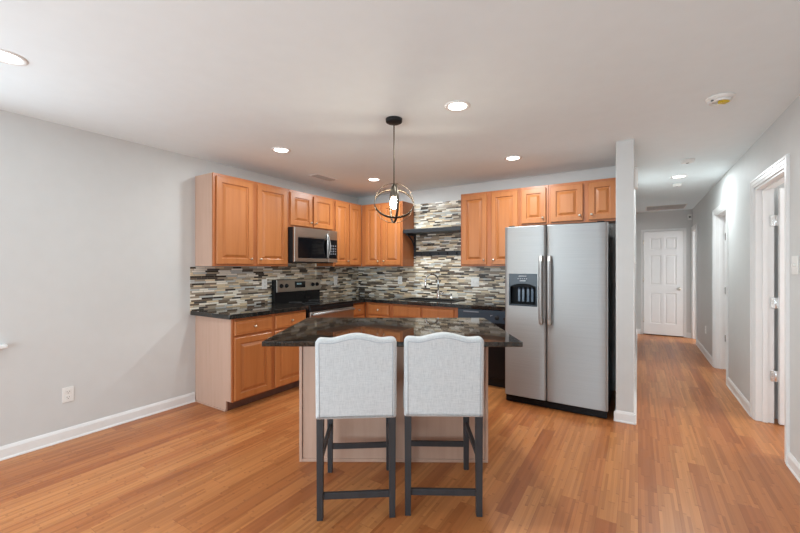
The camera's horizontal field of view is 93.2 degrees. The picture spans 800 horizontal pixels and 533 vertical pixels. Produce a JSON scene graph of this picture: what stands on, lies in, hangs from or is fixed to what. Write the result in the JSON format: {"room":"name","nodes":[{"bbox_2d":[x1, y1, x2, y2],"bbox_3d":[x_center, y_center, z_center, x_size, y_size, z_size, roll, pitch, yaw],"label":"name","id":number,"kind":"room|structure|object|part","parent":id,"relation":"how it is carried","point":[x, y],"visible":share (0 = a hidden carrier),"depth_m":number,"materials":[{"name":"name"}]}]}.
{"room":"kitchen","nodes":[
{"label":"kitchen","id":0,"kind":"room"},
{"bbox_2d":[0,110,357,446],"bbox_3d":[-2.777,0.125,2.777,0.120,2.450,7.980,0,0,32],"label":"wall","id":1,"kind":"structure","parent":0,"point":[97,231],"depth_m":3.09,"materials":[{"name":"paint"}]},
{"bbox_2d":[0,344,7,348],"bbox_3d":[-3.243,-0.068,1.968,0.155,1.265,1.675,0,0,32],"label":"window sill","id":2,"kind":"structure","parent":1,"relation":"in","point":[2,346],"depth_m":2.62,"materials":[{"name":"paint"}]},
{"bbox_2d":[62,386,73,402],"bbox_3d":[-2.591,0.995,2.951,0.009,0.116,0.072,0,0,32],"label":"wall outlet","id":3,"kind":"object","parent":1,"relation":"attached to","point":[67,392],"visible":1,"depth_m":2.95,"materials":[{"name":"white plastic"}]},
{"bbox_2d":[0,392,194,460],"bbox_3d":[-3.419,1.302,1.628,0.019,0.095,5.112,0,0,32],"label":"baseboard","id":4,"kind":"structure","parent":1,"relation":"attached to","point":[18,448],"depth_m":3.06,"materials":[{"name":"paint"}]},
{"bbox_2d":[195,172,287,265],"bbox_3d":[-1.663,-0.460,4.095,0.357,0.905,0.920,0,0,32],"label":"upper cabinet","id":5,"kind":"object","parent":1,"relation":"attached to","point":[239,222],"visible":1,"depth_m":3.86,"materials":[{"name":"brown wood"}]},
{"bbox_3d":[-1.933,-0.460,3.730,0.288,0.905,0.016,0,0,32],"label":"panel","id":6,"kind":"part","parent":5,"relation":"part of","materials":[{"name":"brown wood"}]},
{"bbox_3d":[-1.667,-0.457,3.825,0.019,0.855,0.410,0,0,32],"label":"door","id":7,"kind":"part","parent":5,"relation":"part of","materials":[{"name":"brown wood"}]},
{"bbox_3d":[-1.419,-0.457,4.219,0.019,0.855,0.408,0,0,32],"label":"door","id":8,"kind":"part","parent":5,"relation":"part of","materials":[{"name":"brown wood"}]},
{"bbox_2d":[190,263,357,314],"bbox_3d":[-1.373,0.112,4.886,0.008,0.724,2.671,0,0,32],"label":"tile backsplash","id":9,"kind":"structure","parent":1,"relation":"attached to","point":[210,287],"depth_m":4.33,"materials":[{"name":"tile"}]},
{"bbox_2d":[262,279,266,288],"bbox_3d":[-1.609,0.203,4.493,0.009,0.116,0.072,0,0,32],"label":"wall outlet","id":10,"kind":"object","parent":9,"relation":"attached to","point":[264,281],"visible":1,"depth_m":4.49,"materials":[{"name":"white plastic"}]},
{"bbox_2d":[288,189,332,230],"bbox_3d":[-1.213,-0.692,4.811,0.357,0.440,0.766,0,0,32],"label":"upper cabinet","id":11,"kind":"object","parent":1,"relation":"attached to","point":[305,210],"visible":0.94,"depth_m":4.68,"materials":[{"name":"brown wood"}]},
{"bbox_3d":[-1.192,-0.689,4.579,0.019,0.390,0.346,0,0,32],"label":"door","id":12,"kind":"part","parent":11,"relation":"part of","materials":[{"name":"brown wood"}]},
{"bbox_2d":[288,226,336,262],"bbox_3d":[-1.174,-0.260,4.776,0.439,0.418,0.740,0,0,32],"label":"microwave","id":13,"kind":"object","parent":11,"relation":"attached to","point":[305,245],"visible":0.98,"depth_m":4.59,"materials":[{"name":"silver metal"}]},
{"bbox_3d":[-1.078,-0.264,4.614,0.024,0.410,0.568,0,0,32],"label":"door","id":14,"kind":"part","parent":13,"relation":"part of","materials":[{"name":"silver metal"}]},
{"bbox_3d":[-0.917,-0.263,4.815,0.046,0.324,0.069,0,0,32],"label":"handle","id":15,"kind":"part","parent":13,"relation":"part of","materials":[{"name":"silver metal"}]},
{"bbox_3d":[-0.880,-0.264,4.928,0.024,0.410,0.168,0,0,32],"label":"control panel","id":16,"kind":"part","parent":13,"relation":"part of","materials":[{"name":"silver metal"}]},
{"bbox_3d":[-0.994,-0.689,4.894,0.019,0.390,0.346,0,0,32],"label":"door","id":17,"kind":"part","parent":11,"relation":"part of","materials":[{"name":"brown wood"}]},
{"bbox_2d":[317,199,360,266],"bbox_3d":[-0.843,-0.460,5.398,0.357,0.905,0.616,0,0,32],"label":"upper cabinet","id":18,"kind":"object","parent":1,"relation":"attached to","point":[346,215],"visible":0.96,"depth_m":5.29,"materials":[{"name":"brown wood"}]},
{"bbox_3d":[-0.799,-0.457,5.203,0.019,0.855,0.274,0,0,32],"label":"door","id":19,"kind":"part","parent":18,"relation":"part of","materials":[{"name":"brown wood"}]},
{"bbox_3d":[-0.741,-0.460,5.334,0.020,0.905,0.616,0,0,32],"label":"frame","id":20,"kind":"part","parent":18,"relation":"part of","materials":[{"name":"brown wood"}]},
{"bbox_3d":[-0.647,-0.457,5.445,0.019,0.855,0.243,0,0,32],"label":"door","id":21,"kind":"part","parent":18,"relation":"part of","materials":[{"name":"brown wood"}]},
{"bbox_2d":[0,0,799,212],"bbox_3d":[1.498,-1.150,2.632,7.510,0.100,12.290,0,0,32],"label":"ceiling","id":22,"kind":"structure","parent":0,"point":[555,85],"depth_m":2.21,"materials":[{"name":"paint"}]},
{"bbox_2d":[0,49,28,65],"bbox_3d":[-2.065,-1.096,1.976,0.178,0.006,0.178,0,0,32],"label":"recessed light","id":23,"kind":"object","parent":22,"relation":"in","point":[7,57],"visible":1,"depth_m":2.00,"materials":[{"name":"paint"}]},
{"bbox_2d":[271,147,290,152],"bbox_3d":[-1.119,-1.096,3.554,0.178,0.006,0.178,0,0,32],"label":"recessed light","id":24,"kind":"object","parent":22,"relation":"in","point":[275,149],"visible":1,"depth_m":3.55,"materials":[{"name":"paint"}]},
{"bbox_2d":[309,173,337,180],"bbox_3d":[-0.932,-1.093,4.628,0.150,0.013,0.360,0,0,32],"label":"ceiling vent","id":25,"kind":"object","parent":22,"relation":"in","point":[320,176],"visible":1,"depth_m":4.60,"materials":[{"name":"white plastic"}]},
{"bbox_2d":[367,178,380,180],"bbox_3d":[-0.327,-1.096,4.752,0.178,0.006,0.178,0,0,32],"label":"recessed light","id":26,"kind":"object","parent":22,"relation":"in","point":[368,179],"visible":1,"depth_m":4.74,"materials":[{"name":"paint"}]},
{"bbox_2d":[374,116,413,222],"bbox_3d":[-0.045,-0.713,2.810,0.269,0.773,0.230,0,0,29],"label":"pendant lamp","id":27,"kind":"object","parent":22,"relation":"hanging from","point":[391,120],"visible":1,"depth_m":2.80,"materials":[{"name":"brown metal"}]},
{"bbox_3d":[-0.045,-0.477,2.810,0.060,0.086,0.060,0,0,0],"label":"bulb","id":28,"kind":"part","parent":27,"relation":"part of","materials":[{"name":"beige glass"}]},
{"bbox_2d":[391,184,396,196],"bbox_3d":[-0.045,-0.572,2.810,0.048,0.104,0.048,0,0,0],"label":"socket","id":29,"kind":"object","parent":27,"relation":"attached to","point":[393,190],"depth_m":2.79,"materials":[{"name":"silver metal"}]},
{"bbox_3d":[-0.045,-0.846,2.810,0.008,0.452,0.008,0,0,23],"label":"rod","id":30,"kind":"part","parent":27,"relation":"part of","materials":[{"name":"brown metal"}]},
{"bbox_2d":[444,100,470,111],"bbox_3d":[0.393,-1.096,2.583,0.178,0.006,0.178,0,0,32],"label":"recessed light","id":31,"kind":"object","parent":22,"relation":"in","point":[459,105],"visible":1,"depth_m":2.58,"materials":[{"name":"paint"}]},
{"bbox_2d":[504,155,521,160],"bbox_3d":[1.141,-1.096,3.815,0.178,0.006,0.178,0,0,32],"label":"recessed light","id":32,"kind":"object","parent":22,"relation":"in","point":[515,157],"visible":1,"depth_m":3.82,"materials":[{"name":"paint"}]},
{"bbox_2d":[645,204,686,210],"bbox_3d":[4.878,-1.093,6.950,0.610,0.013,0.560,0,0,32],"label":"ceiling vent","id":33,"kind":"object","parent":22,"relation":"in","point":[676,206],"visible":1,"depth_m":6.91,"materials":[{"name":"white plastic"}]},
{"bbox_2d":[672,183,681,186],"bbox_3d":[3.671,-1.081,5.010,0.110,0.036,0.110,0,0,32],"label":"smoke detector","id":34,"kind":"object","parent":22,"relation":"attached to","point":[676,184],"visible":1,"depth_m":4.97,"materials":[{"name":"white plastic"}]},
{"bbox_2d":[670,175,687,178],"bbox_3d":[3.392,-1.096,4.594,0.178,0.006,0.178,0,0,32],"label":"recessed light","id":35,"kind":"object","parent":22,"relation":"in","point":[676,176],"visible":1,"depth_m":4.58,"materials":[{"name":"paint"}]},
{"bbox_2d":[680,158,694,163],"bbox_3d":[2.951,-1.081,3.879,0.124,0.036,0.124,0,0,32],"label":"smoke detector","id":36,"kind":"object","parent":22,"relation":"attached to","point":[689,160],"visible":1,"depth_m":3.85,"materials":[{"name":"white plastic"}]},
{"bbox_2d":[705,92,735,105],"bbox_3d":[2.076,-1.079,2.453,0.154,0.041,0.154,0,0,32],"label":"smoke detector","id":37,"kind":"object","parent":22,"relation":"attached to","point":[722,98],"visible":1,"depth_m":2.42,"materials":[{"name":"white plastic"}]},
{"bbox_2d":[0,334,799,532],"bbox_3d":[1.498,1.400,2.632,7.510,0.100,12.290,0,0,32],"label":"floor","id":38,"kind":"structure","parent":0,"point":[693,459],"depth_m":2.46,"materials":[{"name":"brown wood"}]},
{"bbox_2d":[195,310,305,411],"bbox_3d":[-1.541,0.913,4.011,0.653,0.871,0.927,0,0,32],"label":"base cabinet","id":39,"kind":"object","parent":38,"relation":"on","point":[233,369],"visible":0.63,"depth_m":3.69,"materials":[{"name":"brown wood"}]},
{"bbox_3d":[-1.841,1.343,3.659,0.500,0.013,0.011,0,0,32],"label":"shoe moulding","id":40,"kind":"part","parent":39,"relation":"part of","materials":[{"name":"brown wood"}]},
{"bbox_3d":[-1.807,0.913,3.653,0.584,0.871,0.015,0,0,32],"label":"panel","id":41,"kind":"part","parent":39,"relation":"part of","materials":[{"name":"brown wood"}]},
{"bbox_2d":[191,303,308,319],"bbox_3d":[-1.551,0.456,3.995,0.638,0.042,0.972,0,0,32],"label":"countertop","id":42,"kind":"structure","parent":39,"relation":"on","point":[236,312],"depth_m":3.78,"materials":[{"name":"stone"}]},
{"bbox_3d":[-1.419,0.949,3.663,0.019,0.578,0.408,0,0,32],"label":"door","id":43,"kind":"part","parent":39,"relation":"part of","materials":[{"name":"brown wood"}]},
{"bbox_3d":[-1.415,0.571,3.668,0.021,0.134,0.420,0,0,32],"label":"drawer","id":44,"kind":"part","parent":39,"relation":"part of","materials":[{"name":"brown wood"}]},
{"bbox_3d":[-1.311,0.865,3.873,0.020,0.774,0.916,0,0,32],"label":"frame","id":45,"kind":"part","parent":39,"relation":"part of","materials":[{"name":"brown wood"}]},
{"bbox_3d":[-1.173,0.949,4.054,0.019,0.578,0.416,0,0,32],"label":"door","id":46,"kind":"part","parent":39,"relation":"part of","materials":[{"name":"brown wood"}]},
{"bbox_3d":[-1.169,0.571,4.058,0.021,0.134,0.418,0,0,32],"label":"drawer","id":47,"kind":"part","parent":39,"relation":"part of","materials":[{"name":"brown wood"}]},
{"bbox_2d":[272,278,354,317],"bbox_3d":[-1.052,0.752,4.710,0.707,1.194,0.764,0,0,32],"label":"stove","id":48,"kind":"object","parent":38,"relation":"on","point":[306,292],"visible":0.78,"depth_m":4.70,"materials":[{"name":"silver metal"}]},
{"bbox_3d":[-1.294,0.234,4.871,0.018,0.148,0.740,0,0,32],"label":"control panel","id":49,"kind":"part","parent":48,"relation":"part of","materials":[{"name":"silver metal"}]},
{"bbox_2d":[278,299,352,306],"bbox_3d":[-1.057,0.444,4.713,0.590,0.021,0.764,0,0,32],"label":"cooktop","id":50,"kind":"object","parent":48,"relation":"in","point":[306,302],"depth_m":4.64,"materials":[{"name":"black glass"}]},
{"bbox_3d":[-0.812,0.479,4.559,0.026,0.050,0.762,0,0,32],"label":"vent trim","id":51,"kind":"part","parent":48,"relation":"part of","materials":[{"name":"metal"}]},
{"bbox_3d":[-0.810,0.822,4.557,0.029,0.627,0.756,0,0,32],"label":"oven door","id":52,"kind":"part","parent":48,"relation":"part of","materials":[{"name":"silver metal"}]},
{"bbox_3d":[-0.776,0.537,4.536,0.055,0.035,0.730,0,0,32],"label":"oven handle","id":53,"kind":"part","parent":48,"relation":"part of","materials":[{"name":"silver metal"}]},
{"bbox_2d":[315,333,396,520],"bbox_3d":[-0.250,0.853,2.256,0.440,0.995,0.545,0,0,-4],"label":"counter stool","id":54,"kind":"object","parent":38,"relation":"on","point":[356,373],"visible":1,"depth_m":2.00,"materials":[{"name":"grey fabric"}]},
{"bbox_3d":[-0.428,1.076,2.029,0.038,0.548,0.046,0,0,-4],"label":"leg","id":55,"kind":"part","parent":54,"relation":"part of","materials":[{"name":"grey wood"}]},
{"bbox_3d":[-0.460,1.074,2.494,0.040,0.552,0.040,0,0,-4],"label":"leg","id":56,"kind":"part","parent":54,"relation":"part of","materials":[{"name":"grey wood"}]},
{"bbox_3d":[-0.234,0.583,2.033,0.430,0.455,0.096,0,0,-4],"label":"backrest","id":57,"kind":"part","parent":54,"relation":"part of","materials":[{"name":"grey fabric"}]},
{"bbox_3d":[-0.075,1.074,2.521,0.040,0.552,0.040,0,0,-4],"label":"leg","id":58,"kind":"part","parent":54,"relation":"part of","materials":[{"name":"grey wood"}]},
{"bbox_3d":[-0.043,1.076,2.056,0.038,0.548,0.046,0,0,-4],"label":"leg","id":59,"kind":"part","parent":54,"relation":"part of","materials":[{"name":"grey wood"}]},
{"bbox_2d":[353,302,364,317],"bbox_3d":[-0.796,0.913,5.195,0.653,0.871,0.318,0,0,32],"label":"base cabinet","id":60,"kind":"object","parent":38,"relation":"on","point":[359,312],"visible":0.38,"depth_m":5.05,"materials":[{"name":"brown wood"}]},
{"bbox_3d":[-0.559,0.571,5.028,0.021,0.134,0.250,0,0,32],"label":"drawer","id":61,"kind":"part","parent":60,"relation":"part of","materials":[{"name":"brown wood"}]},
{"bbox_2d":[366,302,391,317],"bbox_3d":[-0.141,0.913,5.302,0.431,0.871,0.653,0,0,32],"label":"base cabinet","id":62,"kind":"object","parent":38,"relation":"on","point":[373,310],"visible":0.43,"depth_m":5.04,"materials":[{"name":"brown wood"}]},
{"bbox_3d":[-0.284,0.571,5.049,0.338,0.134,0.021,0,0,32],"label":"drawer","id":63,"kind":"part","parent":62,"relation":"part of","materials":[{"name":"brown wood"}]},
{"bbox_3d":[-0.284,0.949,5.050,0.338,0.578,0.019,0,0,32],"label":"door","id":64,"kind":"part","parent":62,"relation":"part of","materials":[{"name":"brown wood"}]},
{"bbox_2d":[299,347,487,462],"bbox_3d":[-0.042,0.907,2.934,1.305,0.884,0.648,0,0,1],"label":"kitchen island","id":65,"kind":"object","parent":38,"relation":"on","point":[422,427],"visible":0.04,"depth_m":2.62,"materials":[{"name":"brown wood"}]},
{"bbox_3d":[-0.685,0.913,2.916,0.019,0.871,0.600,0,0,1],"label":"panel","id":66,"kind":"part","parent":65,"relation":"part of","materials":[{"name":"brown wood"}]},
{"bbox_2d":[262,318,522,346],"bbox_3d":[-0.042,0.450,2.724,1.522,0.030,1.048,0,0,1],"label":"island countertop","id":67,"kind":"structure","parent":65,"relation":"on","point":[304,333],"depth_m":2.59,"materials":[{"name":"brown stone"}]},
{"bbox_3d":[-0.045,1.339,2.616,1.265,0.021,0.010,0,0,1],"label":"moulding","id":68,"kind":"part","parent":65,"relation":"part of","materials":[{"name":"brown wood"}]},
{"bbox_3d":[0.601,0.913,2.904,0.019,0.871,0.600,0,0,1],"label":"panel","id":69,"kind":"part","parent":65,"relation":"part of","materials":[{"name":"brown wood"}]},
{"bbox_2d":[392,304,457,317],"bbox_3d":[0.438,0.913,4.937,0.932,0.871,0.653,0,0,32],"label":"base cabinet","id":70,"kind":"object","parent":38,"relation":"on","point":[398,310],"visible":0.12,"depth_m":4.71,"materials":[{"name":"brown wood"}]},
{"bbox_3d":[0.087,0.571,4.816,0.402,0.134,0.021,0,0,32],"label":"drawer","id":71,"kind":"part","parent":70,"relation":"part of","materials":[{"name":"brown wood"}]},
{"bbox_2d":[320,294,504,310],"bbox_3d":[0.202,0.456,4.920,2.618,0.042,0.918,0,0,32],"label":"countertop","id":72,"kind":"structure","parent":70,"relation":"on","point":[471,304],"depth_m":4.77,"materials":[{"name":"stone"}]},
{"bbox_2d":[399,297,465,301],"bbox_3d":[0.428,0.526,5.016,0.780,0.197,0.405,0,0,32],"label":"sink","id":73,"kind":"object","parent":72,"relation":"in","point":[411,298],"visible":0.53,"depth_m":5.05,"materials":[{"name":"black"}]},
{"bbox_2d":[409,298,456,301],"bbox_3d":[0.410,0.528,4.986,0.720,0.192,0.285,0,0,32],"label":"basin","id":74,"kind":"object","parent":73,"relation":"in","point":[419,299],"depth_m":5.05,"materials":[{"name":"black"}]},
{"bbox_2d":[424,273,443,298],"bbox_3d":[0.456,0.256,5.120,0.265,0.342,0.092,0,0,-5],"label":"faucet","id":75,"kind":"object","parent":72,"relation":"on","point":[425,282],"visible":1,"depth_m":5.12,"materials":[{"name":"silver metal"}]},
{"bbox_3d":[0.431,0.211,5.111,0.212,0.252,0.023,0,0,-20],"label":"spout","id":76,"kind":"part","parent":75,"relation":"part of","materials":[{"name":"silver metal"}]},
{"bbox_3d":[0.460,0.571,4.580,0.420,0.134,0.021,0,0,32],"label":"drawer","id":77,"kind":"part","parent":70,"relation":"part of","materials":[{"name":"brown wood"}]},
{"bbox_2d":[403,332,483,516],"bbox_3d":[0.243,0.853,2.280,0.440,0.995,0.545,0,0,2],"label":"counter stool","id":78,"kind":"object","parent":38,"relation":"on","point":[444,371],"visible":1,"depth_m":2.02,"materials":[{"name":"grey fabric"}]},
{"bbox_3d":[0.044,1.076,2.072,0.038,0.548,0.046,0,0,2],"label":"leg","id":79,"kind":"part","parent":78,"relation":"part of","materials":[{"name":"grey wood"}]},
{"bbox_3d":[0.237,0.583,2.058,0.430,0.455,0.096,0,0,1],"label":"backrest","id":80,"kind":"part","parent":78,"relation":"part of","materials":[{"name":"grey fabric"}]},
{"bbox_3d":[0.442,1.074,2.528,0.040,0.552,0.040,0,0,2],"label":"leg","id":81,"kind":"part","parent":78,"relation":"part of","materials":[{"name":"grey wood"}]},
{"bbox_3d":[0.430,1.076,2.062,0.038,0.548,0.046,0,0,2],"label":"leg","id":82,"kind":"part","parent":78,"relation":"part of","materials":[{"name":"grey wood"}]},
{"bbox_2d":[458,308,504,387],"bbox_3d":[1.092,0.915,4.517,0.611,0.867,0.630,0,0,32],"label":"dishwasher","id":83,"kind":"object","parent":38,"relation":"on","point":[496,355],"visible":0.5,"depth_m":4.21,"materials":[{"name":"black metal"}]},
{"bbox_3d":[0.950,0.553,4.291,0.611,0.143,0.061,0,0,32],"label":"control panel","id":84,"kind":"part","parent":83,"relation":"part of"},
{"bbox_3d":[0.953,0.938,4.295,0.611,0.615,0.051,0,0,32],"label":"door","id":85,"kind":"part","parent":83,"relation":"part of","materials":[{"name":"black metal"}]},
{"bbox_2d":[505,221,611,418],"bbox_3d":[1.636,0.469,3.873,0.910,1.761,0.865,0,0,32],"label":"refrigerator","id":86,"kind":"object","parent":38,"relation":"on","point":[558,278],"visible":1,"depth_m":3.53,"materials":[{"name":"silver metal"}]},
{"bbox_3d":[1.244,0.439,3.735,0.393,1.674,0.082,0,0,32],"label":"freezer door","id":87,"kind":"part","parent":86,"relation":"part of","materials":[{"name":"silver metal"}]},
{"bbox_3d":[1.340,0.217,3.593,0.039,0.640,0.074,0,0,32],"label":"door handle","id":88,"kind":"part","parent":86,"relation":"part of","materials":[{"name":"silver metal"}]},
{"bbox_3d":[1.404,0.217,3.553,0.039,0.640,0.074,0,0,32],"label":"door handle","id":89,"kind":"part","parent":86,"relation":"part of","materials":[{"name":"silver metal"}]},
{"bbox_3d":[1.631,0.439,3.491,0.511,1.674,0.082,0,0,32],"label":"door","id":90,"kind":"part","parent":86,"relation":"part of","materials":[{"name":"silver metal"}]},
{"bbox_2d":[358,166,615,390],"bbox_3d":[0.892,0.125,5.110,3.605,2.450,0.120,0,0,32],"label":"wall","id":91,"kind":"structure","parent":0,"point":[452,193],"depth_m":4.67,"materials":[{"name":"paint"}]},
{"bbox_2d":[362,201,413,266],"bbox_3d":[-0.195,-0.460,5.511,0.710,0.905,0.357,0,0,32],"label":"upper cabinet","id":92,"kind":"object","parent":91,"relation":"attached to","point":[384,244],"visible":0.96,"depth_m":5.37,"materials":[{"name":"brown wood"}]},
{"bbox_3d":[-0.392,-0.457,5.468,0.263,0.855,0.019,0,0,32],"label":"door","id":93,"kind":"part","parent":92,"relation":"part of","materials":[{"name":"brown wood"}]},
{"bbox_3d":[-0.117,-0.457,5.295,0.304,0.855,0.019,0,0,32],"label":"door","id":94,"kind":"part","parent":92,"relation":"part of","materials":[{"name":"brown wood"}]},
{"bbox_3d":[0.117,-0.460,5.355,0.016,0.905,0.288,0,0,32],"label":"panel","id":95,"kind":"part","parent":92,"relation":"part of","materials":[{"name":"brown wood"}]},
{"bbox_2d":[358,267,504,301],"bbox_3d":[0.488,0.236,5.288,2.710,0.476,0.008,0,0,32],"label":"tile backsplash","id":96,"kind":"structure","parent":91,"relation":"attached to","point":[383,281],"depth_m":5.29,"materials":[{"name":"tile"}]},
{"bbox_2d":[398,276,401,283],"bbox_3d":[0.000,0.196,5.585,0.072,0.116,0.009,0,0,32],"label":"wall outlet","id":97,"kind":"object","parent":96,"relation":"attached to","point":[399,277],"visible":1,"depth_m":5.58,"materials":[{"name":"white plastic"}]},
{"bbox_2d":[471,278,478,286],"bbox_3d":[0.983,0.200,4.962,0.112,0.116,0.015,0,0,32],"label":"light switch","id":98,"kind":"object","parent":96,"relation":"attached to","point":[474,281],"visible":1,"depth_m":4.96,"materials":[{"name":"white plastic"}]},
{"bbox_2d":[403,226,460,255],"bbox_3d":[0.482,-0.335,5.110,0.849,0.362,0.298,0,0,32],"label":"shelf","id":99,"kind":"object","parent":91,"relation":"attached to","point":[455,229],"visible":0.82,"depth_m":5.13,"materials":[{"name":"black paint"}]},
{"bbox_3d":[0.556,-0.189,5.228,0.770,0.062,0.020,0,0,32],"label":"rail","id":100,"kind":"part","parent":99,"relation":"part of","materials":[{"name":"black paint"}]},
{"bbox_2d":[414,200,469,266],"bbox_3d":[0.563,-0.452,5.241,0.855,0.900,0.008,0,0,32],"label":"tile backsplash","id":101,"kind":"structure","parent":91,"relation":"attached to","point":[446,213],"depth_m":5.25,"materials":[{"name":"tile"}]},
{"bbox_2d":[461,188,521,265],"bbox_3d":[1.144,-0.460,4.668,0.730,0.905,0.357,0,0,32],"label":"upper cabinet","id":102,"kind":"object","parent":91,"relation":"attached to","point":[485,216],"visible":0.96,"depth_m":4.56,"materials":[{"name":"brown wood"}]},
{"bbox_3d":[0.912,-0.457,4.647,0.318,0.855,0.019,0,0,32],"label":"door","id":103,"kind":"part","parent":102,"relation":"part of","materials":[{"name":"brown wood"}]},
{"bbox_3d":[1.229,-0.457,4.448,0.314,0.855,0.019,0,0,32],"label":"door","id":104,"kind":"part","parent":102,"relation":"part of","materials":[{"name":"brown wood"}]},
{"bbox_2d":[520,185,548,226],"bbox_3d":[1.586,-0.692,4.390,0.308,0.440,0.357,0,0,32],"label":"upper cabinet","id":105,"kind":"object","parent":91,"relation":"attached to","point":[534,201],"visible":0.97,"depth_m":4.26,"materials":[{"name":"brown wood"}]},
{"bbox_2d":[549,178,615,224],"bbox_3d":[2.000,-0.692,4.128,0.666,0.440,0.357,0,0,32],"label":"upper cabinet","id":106,"kind":"object","parent":91,"relation":"attached to","point":[590,201],"visible":0.95,"depth_m":4.00,"materials":[{"name":"brown wood"}]},
{"bbox_3d":[1.800,-0.689,4.088,0.324,0.390,0.019,0,0,32],"label":"door","id":107,"kind":"part","parent":106,"relation":"part of","materials":[{"name":"brown wood"}]},
{"bbox_3d":[2.090,-0.689,3.905,0.254,0.390,0.019,0,0,32],"label":"door","id":108,"kind":"part","parent":106,"relation":"part of","materials":[{"name":"brown wood"}]},
{"bbox_2d":[616,139,635,412],"bbox_3d":[3.346,0.125,5.497,0.135,2.450,5.230,0,0,32],"label":"wall","id":109,"kind":"structure","parent":0,"point":[625,161],"depth_m":3.29,"materials":[{"name":"paint"}]},
{"bbox_2d":[614,329,636,424],"bbox_3d":[3.342,1.302,5.489,0.170,0.095,5.249,0,0,32],"label":"baseboard","id":110,"kind":"structure","parent":109,"relation":"attached to","point":[619,416],"depth_m":3.30,"materials":[{"name":"paint"}]},
{"bbox_2d":[634,168,637,189],"bbox_3d":[2.093,-0.780,3.350,0.032,0.170,0.120,0,0,32],"label":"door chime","id":111,"kind":"object","parent":109,"relation":"attached to","point":[635,169],"visible":1,"depth_m":3.30,"materials":[{"name":"white plastic"}]},
{"bbox_2d":[636,209,691,335],"bbox_3d":[5.211,0.125,7.485,0.903,2.450,0.120,0,0,32],"label":"wall","id":112,"kind":"structure","parent":0,"point":[674,218],"depth_m":7.42,"materials":[{"name":"paint"}]},
{"bbox_2d":[641,228,685,336],"bbox_3d":[5.146,0.300,7.392,0.732,2.100,0.105,0,0,32],"label":"door","id":113,"kind":"structure","parent":112,"relation":"in","point":[662,279],"depth_m":7.40,"materials":[{"name":"paint"}]},
{"bbox_2d":[637,329,690,337],"bbox_3d":[5.174,1.302,7.426,0.903,0.095,0.019,0,0,32],"label":"baseboard","id":114,"kind":"structure","parent":112,"relation":"attached to","point":[688,335],"depth_m":7.23,"materials":[{"name":"paint"}]},
{"bbox_2d":[692,95,799,462],"bbox_3d":[2.401,0.125,2.063,0.120,2.450,12.290,0,0,32],"label":"wall","id":115,"kind":"structure","parent":0,"point":[782,137],"depth_m":3.66,"materials":[{"name":"paint"}]},
{"bbox_2d":[691,224,696,343],"bbox_3d":[5.648,0.297,6.683,0.730,2.104,0.730,0,0,32],"label":"door frame","id":116,"kind":"structure","parent":115,"relation":"in","point":[693,228],"depth_m":7.10,"materials":[{"name":"paint"}]},
{"bbox_2d":[712,200,727,383],"bbox_3d":[4.377,0.292,4.476,0.930,2.114,0.950,0,0,32],"label":"door frame","id":117,"kind":"structure","parent":115,"relation":"in","point":[720,214],"depth_m":5.00,"materials":[{"name":"paint"}]},
{"bbox_2d":[696,339,799,482],"bbox_3d":[2.143,1.302,1.782,0.019,0.095,11.300,0,0,32],"label":"baseboard","id":118,"kind":"structure","parent":115,"relation":"attached to","point":[792,464],"depth_m":3.64,"materials":[{"name":"paint"}]},
{"bbox_2d":[750,154,789,463],"bbox_3d":[3.300,0.289,2.737,0.961,2.119,0.990,0,0,32],"label":"door frame","id":119,"kind":"structure","parent":115,"relation":"in","point":[763,220],"depth_m":3.27,"materials":[{"name":"paint"}]},
{"bbox_2d":[791,256,798,274],"bbox_3d":[2.581,-0.012,2.476,0.015,0.122,0.116,0,0,32],"label":"light switch","id":120,"kind":"object","parent":115,"relation":"attached to","point":[795,259],"visible":1,"depth_m":2.46,"materials":[{"name":"white plastic"}]},
{"bbox_2d":[774,183,783,418],"bbox_3d":[3.564,0.125,1.331,2.627,2.450,12.050,0,0,32],"label":"wall","id":121,"kind":"structure","parent":0,"point":[781,185],"depth_m":3.36,"materials":[{"name":"paint"}]}
]}

